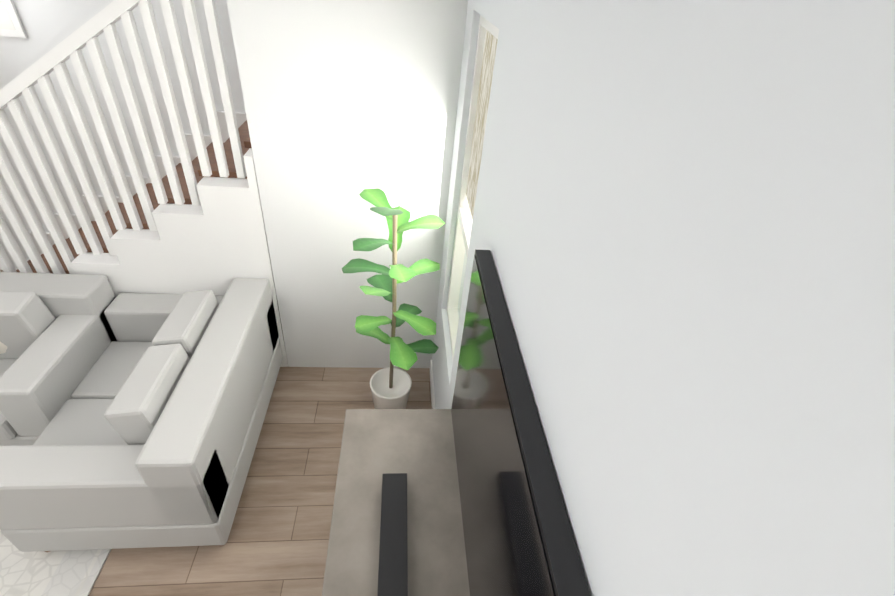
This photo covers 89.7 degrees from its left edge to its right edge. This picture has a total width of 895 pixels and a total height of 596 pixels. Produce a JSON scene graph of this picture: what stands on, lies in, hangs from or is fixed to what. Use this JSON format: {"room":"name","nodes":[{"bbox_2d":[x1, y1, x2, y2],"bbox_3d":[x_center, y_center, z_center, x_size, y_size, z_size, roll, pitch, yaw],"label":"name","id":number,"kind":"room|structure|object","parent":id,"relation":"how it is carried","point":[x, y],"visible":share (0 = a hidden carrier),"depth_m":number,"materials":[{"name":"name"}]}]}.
{"room":"living room","nodes":[
{"label":"living room","id":0,"kind":"room"},
{"bbox_2d":[0,270,431,595],"bbox_3d":[-5.598,1.542,1.319,11.600,0.100,7.530,2,37,-7],"label":"floor","id":1,"kind":"structure","parent":0,"point":[276,544],"depth_m":2.45,"materials":[{"name":"brown wood"}]},
{"bbox_2d":[0,530,110,595],"bbox_3d":[-2.818,1.530,1.667,2.400,0.010,2.020,2,37,-7],"label":"area rug","id":2,"kind":"object","parent":1,"relation":"on","point":[59,573],"depth_m":2.12,"materials":[{"name":"white fabric"}]},
{"bbox_2d":[0,272,282,551],"bbox_3d":[-2.081,0.524,2.397,1.985,0.878,1.300,2,37,-7],"label":"sofa","id":3,"kind":"object","parent":1,"relation":"on","point":[131,420],"visible":1,"depth_m":2.20,"materials":[{"name":"grey leather"}]},
{"bbox_2d":[0,0,287,366],"bbox_3d":[-1.711,-0.843,2.921,3.336,2.502,1.126,2,37,-7],"label":"staircase","id":4,"kind":"structure","parent":1,"relation":"on","point":[189,218],"depth_m":2.46,"materials":[{"name":"white"}]},
{"bbox_2d":[342,188,444,408],"bbox_3d":[-0.310,0.158,2.571,0.566,1.578,0.572,2,37,-7],"label":"fiddle-leaf fig plant","id":5,"kind":"object","parent":1,"relation":"on","point":[390,386],"visible":0.96,"depth_m":2.47,"materials":[{"name":"green plant"}]},
{"bbox_2d":[322,409,469,595],"bbox_3d":[-0.174,1.325,1.549,0.481,0.960,1.680,2,37,-7],"label":"tv console","id":6,"kind":"object","parent":1,"relation":"on","point":[396,528],"visible":0.94,"depth_m":1.59,"materials":[{"name":"grey concrete"}]},
{"bbox_2d":[0,0,467,367],"bbox_3d":[-1.523,-1.652,1.686,3.600,5.300,0.150,2,37,-7],"label":"wall","id":7,"kind":"structure","parent":0,"point":[342,104],"depth_m":2.23,"materials":[{"name":"white paint"}]},
{"bbox_2d":[0,0,26,37],"bbox_3d":[-2.032,-2.235,2.531,1.670,1.450,0.020,2,37,-7],"label":"picture frame","id":8,"kind":"object","parent":7,"relation":"attached to","point":[11,24],"depth_m":2.83,"materials":[{"name":"white"}]},
{"bbox_2d":[430,360,434,408],"bbox_3d":[0.080,2.149,1.209,0.013,0.100,5.470,2,37,-7],"label":"baseboard","id":9,"kind":"structure","parent":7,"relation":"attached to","point":[432,387],"depth_m":3.14,"materials":[{"name":"white wood"}]},
{"bbox_2d":[432,0,894,595],"bbox_3d":[0.358,-0.263,0.117,0.150,5.300,6.900,2,37,-7],"label":"wall","id":10,"kind":"structure","parent":0,"point":[684,224],"depth_m":0.42,"materials":[{"name":"white paint"}]},
{"bbox_2d":[446,15,498,359],"bbox_3d":[0.119,-0.367,2.073,0.060,1.570,0.630,2,37,-7],"label":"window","id":11,"kind":"structure","parent":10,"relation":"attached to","point":[488,33],"depth_m":2.08,"materials":[{"name":"white"}]},
{"bbox_2d":[451,249,590,595],"bbox_3d":[0.122,0.559,1.052,0.049,0.750,1.350,2,37,-7],"label":"screen","id":12,"kind":"object","parent":10,"relation":"attached to","point":[519,540],"visible":1,"depth_m":0.98,"materials":[{"name":"black glass"}]}
]}

